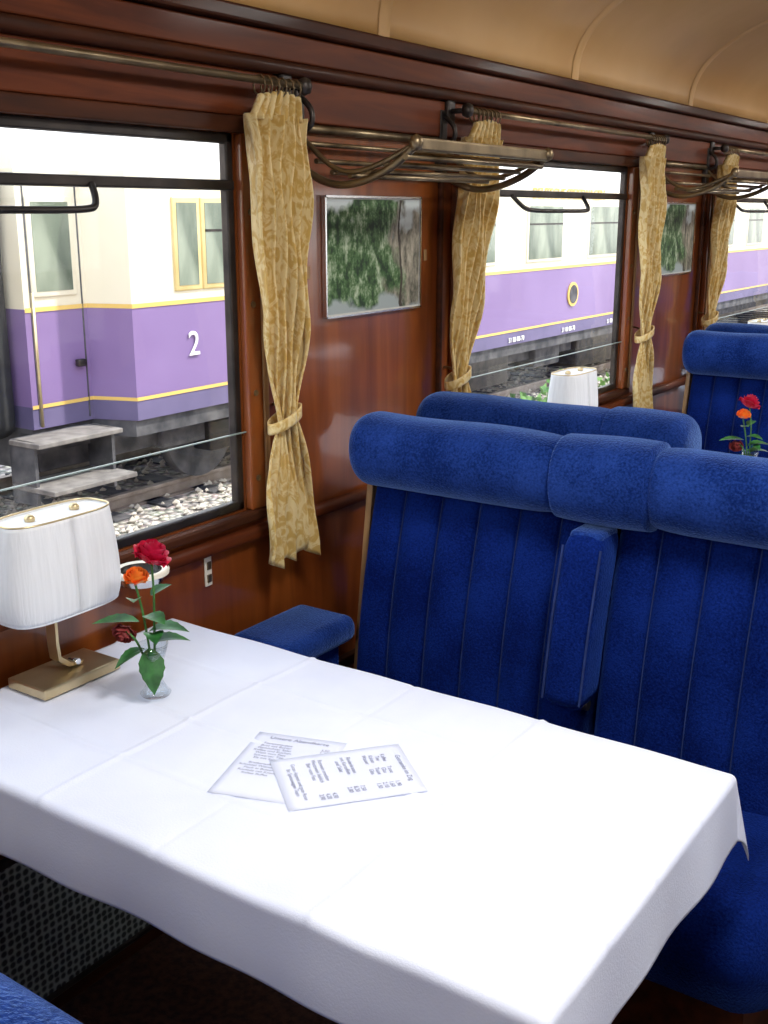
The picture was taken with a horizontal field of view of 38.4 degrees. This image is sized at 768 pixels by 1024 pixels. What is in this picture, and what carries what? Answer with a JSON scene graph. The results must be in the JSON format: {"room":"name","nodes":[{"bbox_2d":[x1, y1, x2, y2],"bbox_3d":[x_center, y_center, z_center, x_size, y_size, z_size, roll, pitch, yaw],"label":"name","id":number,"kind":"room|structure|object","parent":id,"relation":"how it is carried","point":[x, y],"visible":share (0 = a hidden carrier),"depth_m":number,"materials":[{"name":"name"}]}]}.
{"room":"train carriage","nodes":[
{"label":"train carriage","id":0,"kind":"room"},
{"bbox_2d":[60,933,337,1023],"bbox_3d":[2.210,0.604,3.995,2.920,0.060,13.800,10,18,33],"label":"floor","id":1,"kind":"structure","parent":0,"point":[167,981],"depth_m":2.33,"materials":[{"name":"brown carpet"}]},
{"bbox_2d":[0,972,82,1023],"bbox_3d":[-0.500,0.745,1.146,1.398,1.162,0.536,10,18,33],"label":"seat","id":2,"kind":"object","parent":1,"relation":"on","point":[18,1004],"visible":1,"depth_m":0.65,"materials":[{"name":"blue fabric"}]},
{"bbox_2d":[234,411,767,1023],"bbox_3d":[0.301,0.435,2.284,1.398,1.162,0.536,10,18,33],"label":"seat","id":3,"kind":"object","parent":1,"relation":"on","point":[615,588],"visible":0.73,"depth_m":2.24,"materials":[{"name":"blue fabric"}]},
{"bbox_2d":[645,811,767,1013],"bbox_3d":[0.537,0.685,2.107,0.496,0.192,0.410,10,18,33],"label":"seat cushion","id":4,"kind":"object","parent":3,"relation":"on","point":[717,955],"depth_m":1.88,"materials":[{"name":"blue fabric"}]},
{"bbox_2d":[416,391,701,448],"bbox_3d":[0.661,0.278,2.864,1.398,1.162,0.536,10,18,33],"label":"seat","id":5,"kind":"object","parent":1,"relation":"on","point":[679,430],"visible":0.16,"depth_m":2.60,"materials":[{"name":"blue fabric"}]},
{"bbox_2d":[682,330,767,457],"bbox_3d":[1.549,-0.046,4.056,1.398,1.162,0.536,10,18,33],"label":"seat","id":6,"kind":"object","parent":1,"relation":"on","point":[722,368],"visible":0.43,"depth_m":4.27,"materials":[{"name":"blue fabric"}]},
{"bbox_2d":[705,323,767,333],"bbox_3d":[1.909,-0.203,4.636,1.398,1.162,0.536,10,18,33],"label":"seat","id":7,"kind":"object","parent":1,"relation":"on","point":[719,327],"visible":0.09,"depth_m":4.52,"materials":[{"name":"blue fabric"}]},
{"bbox_3d":[-0.147,0.757,1.897,1.208,0.744,0.645,10,18,33],"label":"dining table","id":8,"kind":"object","parent":1,"relation":"on","visible":0},
{"bbox_2d":[0,618,748,1023],"bbox_3d":[-0.129,0.468,1.806,1.245,0.168,0.724,10,18,33],"label":"tablecloth","id":9,"kind":"object","parent":8,"relation":"on","point":[542,870],"visible":0.95,"depth_m":1.58,"materials":[{"name":"white fabric"}]},
{"bbox_2d":[0,497,120,700],"bbox_3d":[-0.599,0.153,2.032,0.122,0.330,0.253,10,18,33],"label":"table lamp","id":10,"kind":"object","parent":9,"relation":"on","point":[60,561],"visible":1,"depth_m":1.98,"materials":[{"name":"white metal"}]},
{"bbox_2d":[92,539,189,699],"bbox_3d":[-0.429,0.195,1.966,0.146,0.280,0.111,-13,20,-40],"label":"vase","id":11,"kind":"object","parent":9,"relation":"on","point":[152,552],"visible":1,"depth_m":1.96,"materials":[{"name":"clear glass"}]},
{"bbox_2d":[207,732,346,803],"bbox_3d":[-0.165,0.403,1.748,0.155,0.001,0.210,4,16,16],"label":"menu card","id":12,"kind":"object","parent":9,"relation":"on","point":[251,775],"visible":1,"depth_m":1.75,"materials":[{"name":"paper"}]},
{"bbox_2d":[270,744,427,810],"bbox_3d":[-0.058,0.410,1.719,0.215,0.001,0.160,-4,16,-15],"label":"menu card","id":13,"kind":"object","parent":9,"relation":"on","point":[326,779],"visible":1,"depth_m":1.72,"materials":[{"name":"paper"}]},
{"bbox_3d":[1.101,0.276,3.669,1.208,0.744,0.645,10,18,33],"label":"dining table","id":14,"kind":"object","parent":1,"relation":"on","visible":0},
{"bbox_3d":[1.119,-0.013,3.578,1.245,0.168,0.724,10,18,33],"label":"tablecloth","id":15,"kind":"object","parent":14,"relation":"on","visible":0},
{"bbox_2d":[547,367,597,406],"bbox_3d":[0.649,-0.328,3.804,0.122,0.330,0.253,10,18,33],"label":"table lamp","id":16,"kind":"object","parent":15,"relation":"on","point":[572,385],"visible":0.58,"depth_m":3.70,"materials":[{"name":"white fabric"}]},
{"bbox_2d":[719,394,767,455],"bbox_3d":[1.164,-0.233,3.541,0.146,0.280,0.111,-13,20,-40],"label":"flowers","id":17,"kind":"object","parent":15,"relation":"on","point":[750,401],"visible":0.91,"depth_m":3.54,"materials":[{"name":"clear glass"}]},
{"bbox_3d":[2.349,-0.206,5.441,1.208,0.744,0.645,10,18,33],"label":"dining table","id":18,"kind":"object","parent":1,"relation":"on","visible":0},
{"bbox_3d":[2.366,-0.495,5.350,1.245,0.169,0.724,10,18,33],"label":"tablecloth","id":19,"kind":"object","parent":18,"relation":"on","visible":0},
{"bbox_2d":[748,318,767,324],"bbox_3d":[1.897,-0.810,5.576,0.122,0.330,0.253,10,18,33],"label":"table lamp","id":20,"kind":"object","parent":19,"relation":"on","point":[761,321],"visible":0.16,"depth_m":5.49,"materials":[{"name":"white fabric"}]},
{"bbox_2d":[0,0,767,688],"bbox_3d":[1.015,-0.627,4.502,0.030,2.050,13.800,10,18,33],"label":"wall","id":21,"kind":"structure","parent":0,"point":[357,366],"depth_m":2.85,"materials":[{"name":"brown wood"}]},
{"bbox_2d":[0,857,154,1001],"bbox_3d":[-0.655,0.813,2.282,0.032,0.361,1.473,10,18,33],"label":"air vent","id":22,"kind":"object","parent":21,"relation":"in","point":[53,936],"visible":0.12,"depth_m":2.25,"materials":[{"name":"grey metal"}]},
{"bbox_2d":[49,927,163,1008],"bbox_3d":[1.040,0.349,4.750,0.029,0.035,13.800,10,18,33],"label":"baseboard","id":23,"kind":"structure","parent":21,"relation":"attached to","point":[86,982],"depth_m":2.39,"materials":[{"name":"brown wood"}]},
{"bbox_2d":[0,172,233,189],"bbox_3d":[-0.682,-0.581,1.922,0.025,0.022,1.233,10,18,33],"label":"transom","id":24,"kind":"object","parent":21,"relation":"attached to","point":[6,178],"visible":1,"depth_m":2.12,"materials":[{"name":"metal"}]},
{"bbox_2d":[0,181,98,213],"bbox_3d":[-0.684,-0.536,1.870,0.052,0.059,0.541,10,18,33],"label":"bar","id":25,"kind":"object","parent":24,"relation":"attached to","point":[94,205],"visible":1,"depth_m":1.98,"materials":[{"name":"metal"}]},
{"bbox_2d":[0,91,243,132],"bbox_3d":[-0.663,-0.698,1.876,0.022,0.034,1.373,10,18,33],"label":"trim","id":26,"kind":"structure","parent":21,"relation":"attached to","point":[10,102],"depth_m":2.08,"materials":[{"name":"brown wood"}]},
{"bbox_2d":[0,114,243,548],"bbox_3d":[-0.684,-0.280,2.005,0.022,0.840,1.233,10,18,33],"label":"sash","id":27,"kind":"object","parent":21,"relation":"in","point":[6,120],"depth_m":2.41,"materials":[{"name":"metal"}]},
{"bbox_2d":[0,431,246,491],"bbox_3d":[-0.655,-0.056,2.070,0.005,0.003,1.233,10,18,33],"label":"deflector edge","id":28,"kind":"object","parent":21,"relation":"attached to","point":[84,470],"visible":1,"depth_m":2.23,"materials":[{"name":"silver metal"}]},
{"bbox_2d":[120,560,169,588],"bbox_3d":[-0.503,0.125,2.220,0.153,0.033,0.114,10,18,33],"label":"ashtray","id":29,"kind":"object","parent":21,"relation":"attached to","point":[159,572],"depth_m":2.20,"materials":[{"name":"silver metal"}]},
{"bbox_2d":[120,577,164,588],"bbox_3d":[-0.487,0.130,2.210,0.112,0.028,0.112,10,18,33],"label":"bowl","id":30,"kind":"object","parent":29,"relation":"on","point":[157,580],"depth_m":2.17,"materials":[{"name":"white ceramic"}]},
{"bbox_2d":[0,36,311,95],"bbox_3d":[-0.623,-0.780,1.847,0.096,0.060,1.543,10,18,33],"label":"curtain rod","id":31,"kind":"object","parent":21,"relation":"attached to","point":[306,85],"visible":0.76,"depth_m":2.05,"materials":[{"name":"gold metal"}]},
{"bbox_2d":[243,74,320,568],"bbox_3d":[-0.245,-0.402,2.511,0.114,1.083,0.202,10,18,33],"label":"curtain","id":32,"kind":"object","parent":31,"relation":"hanging from","point":[275,128],"visible":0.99,"depth_m":2.47,"materials":[{"name":"gold patterned damask fabric"},{"name":"aged brass"}]},
{"bbox_2d":[0,648,354,859],"bbox_3d":[1.038,-0.035,4.647,0.024,0.030,13.800,10,18,33],"label":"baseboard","id":33,"kind":"structure","parent":21,"relation":"attached to","point":[345,660],"depth_m":3.01,"materials":[{"name":"brown wood"}]},
{"bbox_2d":[119,506,266,564],"bbox_3d":[-0.660,0.143,2.103,0.028,0.028,1.373,10,18,33],"label":"trim","id":34,"kind":"structure","parent":21,"relation":"attached to","point":[215,527],"depth_m":2.46,"materials":[{"name":"brown wood"}]},
{"bbox_2d":[204,556,211,586],"bbox_3d":[-0.400,0.135,2.515,0.008,0.070,0.022,10,18,33],"label":"wall switch","id":35,"kind":"object","parent":21,"relation":"attached to","point":[207,561],"visible":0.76,"depth_m":2.51,"materials":[{"name":"beige plastic"}]},
{"bbox_2d":[234,133,265,509],"bbox_3d":[-0.296,-0.418,2.511,0.022,0.840,0.070,10,18,33],"label":"trim","id":36,"kind":"structure","parent":21,"relation":"attached to","point":[249,289],"depth_m":2.50,"materials":[{"name":"brown wood"}]},
{"bbox_2d":[260,293,270,505],"bbox_3d":[-0.274,-0.420,2.518,0.008,0.840,0.017,10,18,33],"label":"bead","id":37,"kind":"object","parent":21,"relation":"attached to","point":[265,378],"visible":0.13,"depth_m":2.56,"materials":[{"name":"brown wood"}]},
{"bbox_2d":[307,266,309,278],"bbox_3d":[-0.183,-0.577,2.657,0.003,0.030,0.013,10,18,33],"label":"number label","id":38,"kind":"object","parent":21,"relation":"attached to","point":[308,267],"visible":0.66,"depth_m":2.66,"materials":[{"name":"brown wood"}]},
{"bbox_2d":[0,376,685,631],"bbox_3d":[1.040,-0.471,4.527,0.029,0.035,13.800,10,18,33],"label":"rail","id":39,"kind":"object","parent":21,"relation":"attached to","point":[209,548],"visible":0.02,"depth_m":2.60,"materials":[{"name":"brown wood"}]},
{"bbox_2d":[321,195,421,318],"bbox_3d":[-0.024,-0.667,2.865,0.012,0.295,0.435,10,18,33],"label":"framed picture","id":40,"kind":"object","parent":21,"relation":"attached to","point":[372,245],"visible":1,"depth_m":2.84,"materials":[{"name":"silver metal"}]},
{"bbox_2d":[0,33,767,170],"bbox_3d":[1.035,-1.416,4.274,0.017,0.092,13.800,10,18,33],"label":"wall panel","id":41,"kind":"object","parent":21,"relation":"attached to","point":[21,71],"visible":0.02,"depth_m":2.44,"materials":[{"name":"brown wood"}]},
{"bbox_2d":[378,0,393,36],"bbox_3d":[1.153,-1.176,1.900,2.790,0.443,0.050,10,18,33],"label":"trim","id":42,"kind":"structure","parent":21,"relation":"attached to","point":[386,5],"depth_m":2.70,"materials":[{"name":"beige wood"}]},
{"bbox_2d":[294,90,553,192],"bbox_3d":[0.114,-0.901,2.704,0.356,0.219,0.671,10,18,33],"label":"luggage rack","id":43,"kind":"object","parent":21,"relation":"attached to","point":[439,150],"visible":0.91,"depth_m":2.63,"materials":[{"name":"gold metal"}]},
{"bbox_2d":[423,250,426,260],"bbox_3d":[0.115,-0.716,3.073,0.003,0.030,0.015,10,18,33],"label":"number label","id":44,"kind":"object","parent":21,"relation":"attached to","point":[424,251],"visible":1,"depth_m":3.07,"materials":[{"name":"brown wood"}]},
{"bbox_2d":[435,183,443,392],"bbox_3d":[0.159,-0.600,3.161,0.015,0.900,0.015,10,18,33],"label":"trim","id":45,"kind":"object","parent":21,"relation":"attached to","point":[440,220],"visible":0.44,"depth_m":3.14,"materials":[{"name":"brown wood"}]},
{"bbox_2d":[125,0,767,131],"bbox_3d":[1.045,-1.564,4.226,0.041,0.033,13.800,10,18,33],"label":"trim","id":46,"kind":"structure","parent":21,"relation":"attached to","point":[223,10],"depth_m":2.80,"materials":[{"name":"brown wood"}]},
{"bbox_2d":[449,154,459,391],"bbox_3d":[0.219,-0.617,3.243,0.022,0.840,0.070,10,18,33],"label":"trim","id":47,"kind":"structure","parent":21,"relation":"attached to","point":[454,191],"depth_m":3.17,"materials":[{"name":"brown wood"}]},
{"bbox_2d":[471,341,621,377],"bbox_3d":[0.593,-0.537,3.842,0.005,0.003,1.233,10,18,33],"label":"deflector edge","id":48,"kind":"object","parent":21,"relation":"attached to","point":[620,341],"visible":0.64,"depth_m":3.76,"materials":[{"name":"silver metal"}]},
{"bbox_2d":[456,139,638,166],"bbox_3d":[0.585,-1.180,3.648,0.022,0.034,1.373,10,18,33],"label":"trim","id":49,"kind":"structure","parent":21,"relation":"attached to","point":[559,155],"depth_m":3.81,"materials":[{"name":"brown wood"}]},
{"bbox_2d":[441,100,669,147],"bbox_3d":[0.625,-1.261,3.619,0.096,0.060,1.543,10,18,33],"label":"curtain rod","id":50,"kind":"object","parent":21,"relation":"attached to","point":[467,110],"visible":0.83,"depth_m":3.33,"materials":[{"name":"gold metal"}]},
{"bbox_2d":[443,107,503,392],"bbox_3d":[0.235,-0.591,3.193,0.113,1.091,0.294,9,18,31],"label":"curtain","id":51,"kind":"object","parent":50,"relation":"hanging from","point":[475,213],"visible":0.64,"depth_m":3.12,"materials":[{"name":"gold patterned fabric"},{"name":"aged brass"}]},
{"bbox_2d":[633,134,666,408],"bbox_3d":[1.003,-0.883,4.283,0.114,1.083,0.202,10,18,33],"label":"curtain","id":52,"kind":"object","parent":50,"relation":"hanging from","point":[653,200],"visible":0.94,"depth_m":4.22,"materials":[{"name":"gold patterned fabric"},{"name":"aged brass"}]},
{"bbox_2d":[500,189,626,199],"bbox_3d":[0.566,-1.063,3.694,0.025,0.022,1.233,10,18,33],"label":"transom","id":53,"kind":"object","parent":21,"relation":"attached to","point":[503,193],"visible":0.56,"depth_m":3.71,"materials":[{"name":"metal"}]},
{"bbox_2d":[511,194,589,212],"bbox_3d":[0.564,-1.017,3.642,0.052,0.059,0.541,10,18,33],"label":"bar","id":54,"kind":"object","parent":53,"relation":"attached to","point":[516,200],"visible":1,"depth_m":3.58,"materials":[{"name":"metal"}]},
{"bbox_2d":[500,158,627,393],"bbox_3d":[0.564,-0.762,3.776,0.022,0.840,1.233,10,18,33],"label":"sash","id":55,"kind":"object","parent":21,"relation":"in","point":[550,164],"depth_m":4.21,"materials":[{"name":"metal"}]},
{"bbox_2d":[572,0,623,79],"bbox_3d":[1.777,-1.417,2.786,2.790,0.443,0.050,10,18,33],"label":"trim","id":56,"kind":"structure","parent":21,"relation":"attached to","point":[576,64],"depth_m":3.54,"materials":[{"name":"beige wood"}]},
{"bbox_2d":[598,387,628,403],"bbox_3d":[0.588,-0.339,3.875,0.028,0.028,1.373,10,18,33],"label":"trim","id":57,"kind":"structure","parent":21,"relation":"attached to","point":[617,393],"depth_m":4.28,"materials":[{"name":"brown wood"}]},
{"bbox_2d":[617,167,638,388],"bbox_3d":[0.951,-0.899,4.283,0.022,0.840,0.070,10,18,33],"label":"trim","id":58,"kind":"structure","parent":21,"relation":"attached to","point":[633,171],"depth_m":4.26,"materials":[{"name":"brown wood"}]},
{"bbox_2d":[627,173,640,387],"bbox_3d":[0.974,-0.901,4.289,0.008,0.840,0.017,10,18,33],"label":"bead","id":59,"kind":"object","parent":21,"relation":"attached to","point":[639,187],"visible":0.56,"depth_m":4.29,"materials":[{"name":"brown wood"}]},
{"bbox_2d":[661,202,695,275],"bbox_3d":[1.224,-1.148,4.636,0.012,0.295,0.435,10,18,33],"label":"framed picture","id":60,"kind":"object","parent":21,"relation":"attached to","point":[677,242],"visible":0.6,"depth_m":4.66,"materials":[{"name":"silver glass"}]},
{"bbox_2d":[692,194,705,330],"bbox_3d":[1.407,-1.081,4.933,0.015,0.900,0.015,10,18,33],"label":"pier","id":61,"kind":"object","parent":21,"relation":"attached to","point":[703,195],"visible":0.54,"depth_m":4.92,"materials":[{"name":"brown wood"}]},
{"bbox_2d":[698,174,715,329],"bbox_3d":[1.467,-1.098,5.015,0.022,0.840,0.070,10,18,33],"label":"trim","id":62,"kind":"structure","parent":21,"relation":"attached to","point":[710,196],"depth_m":4.97,"materials":[{"name":"brown wood"}]},
{"bbox_2d":[703,174,716,329],"bbox_3d":[1.469,-1.092,4.992,0.008,0.840,0.017,10,18,33],"label":"bead","id":63,"kind":"object","parent":21,"relation":"attached to","point":[715,175],"visible":0.5,"depth_m":4.98,"materials":[{"name":"brown wood"}]},
{"bbox_2d":[654,142,767,199],"bbox_3d":[1.362,-1.383,4.476,0.356,0.219,0.671,10,18,33],"label":"luggage rack","id":64,"kind":"object","parent":21,"relation":"attached to","point":[702,188],"visible":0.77,"depth_m":4.44,"materials":[{"name":"gold metal"}]},
{"bbox_2d":[689,20,767,105],"bbox_3d":[2.401,-1.657,3.672,2.790,0.443,0.050,10,18,33],"label":"trim","id":65,"kind":"structure","parent":21,"relation":"attached to","point":[738,37],"depth_m":4.39,"materials":[{"name":"beige wood"}]},
{"bbox_2d":[708,142,767,155],"bbox_3d":[1.873,-1.742,5.391,0.096,0.060,1.543,10,18,33],"label":"curtain rod","id":66,"kind":"object","parent":21,"relation":"attached to","point":[724,148],"visible":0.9,"depth_m":4.80,"materials":[{"name":"gold metal"}]},
{"bbox_2d":[697,146,739,327],"bbox_3d":[1.483,-1.073,4.965,0.113,1.091,0.294,9,18,31],"label":"curtain","id":67,"kind":"object","parent":66,"relation":"hanging from","point":[724,210],"visible":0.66,"depth_m":4.88,"materials":[{"name":"gold fabric"}]},
{"bbox_2d":[710,166,767,173],"bbox_3d":[1.833,-1.661,5.420,0.022,0.034,1.373,10,18,33],"label":"trim","id":68,"kind":"structure","parent":21,"relation":"attached to","point":[714,171],"depth_m":5.17,"materials":[{"name":"brown wood"}]},
{"bbox_2d":[718,306,767,318],"bbox_3d":[1.841,-1.019,5.614,0.005,0.003,1.233,10,18,33],"label":"deflector edge","id":69,"kind":"object","parent":21,"relation":"attached to","point":[767,306],"visible":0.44,"depth_m":5.57,"materials":[{"name":"silver metal"}]},
{"bbox_2d":[737,198,767,202],"bbox_3d":[1.813,-1.544,5.466,0.025,0.022,1.233,10,18,33],"label":"transom","id":70,"kind":"object","parent":21,"relation":"attached to","point":[746,200],"visible":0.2,"depth_m":5.47,"materials":[{"name":"metal"}]},
{"bbox_2d":[736,201,767,212],"bbox_3d":[1.811,-1.499,5.414,0.052,0.059,0.541,10,18,33],"label":"bar","id":71,"kind":"object","parent":70,"relation":"attached to","point":[738,207],"visible":0.94,"depth_m":5.35,"materials":[{"name":"metal"}]},
{"bbox_2d":[0,0,767,150],"bbox_3d":[1.037,-1.519,4.244,0.021,0.057,13.800,10,18,33],"label":"crown molding","id":72,"kind":"structure","parent":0,"point":[120,16],"depth_m":2.55,"materials":[{"name":"brown wood"}]},
{"bbox_2d":[226,0,767,122],"bbox_3d":[2.210,-1.599,3.397,2.854,0.476,13.800,10,18,33],"label":"ceiling","id":73,"kind":"structure","parent":0,"point":[652,48],"depth_m":3.65,"materials":[{"name":"beige paint"}]},
{"label":"outside","id":74,"kind":"structure","parent":0,"visible":0},
{"bbox_2d":[0,309,767,536],"bbox_3d":[-1.229,-2.175,19.068,100.000,0.600,110.000,10,18,33],"label":"ground","id":75,"kind":"structure","parent":74,"point":[149,514],"depth_m":10.46,"materials":[{"name":"grey gravel"}]},
{"bbox_2d":[0,304,767,536],"bbox_3d":[1.136,-1.310,14.505,4.557,0.157,65.000,10,18,33],"label":"railway track","id":76,"kind":"object","parent":75,"relation":"on","point":[159,488],"visible":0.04,"depth_m":10.82,"materials":[{"name":"gravel"}]},
{"bbox_2d":[0,128,767,506],"bbox_3d":[-1.087,-2.698,12.561,2.980,3.520,44.000,10,18,33],"label":"carriage","id":77,"kind":"object","parent":76,"relation":"on","point":[113,329],"visible":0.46,"depth_m":9.21,"materials":[{"name":"purple paint"}]},
{"bbox_2d":[506,391,541,401],"bbox_3d":[1.148,-0.429,9.355,0.956,1.190,0.993,10,18,33],"label":"bush","id":78,"kind":"object","parent":75,"relation":"on","point":[523,395],"visible":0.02,"depth_m":9.20,"materials":[{"name":"green plant"}]},
{"bbox_2d":[536,368,560,401],"bbox_3d":[1.718,-0.687,10.139,1.078,1.284,1.072,10,18,33],"label":"bush","id":79,"kind":"object","parent":75,"relation":"on","point":[544,389],"visible":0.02,"depth_m":10.01,"materials":[{"name":"green plant"}]},
{"bbox_2d":[597,372,609,386],"bbox_3d":[2.391,-0.880,11.105,1.068,1.145,1.064,10,18,33],"label":"bush","id":80,"kind":"object","parent":75,"relation":"on","point":[602,382],"visible":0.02,"depth_m":11.02,"materials":[{"name":"green plant"}]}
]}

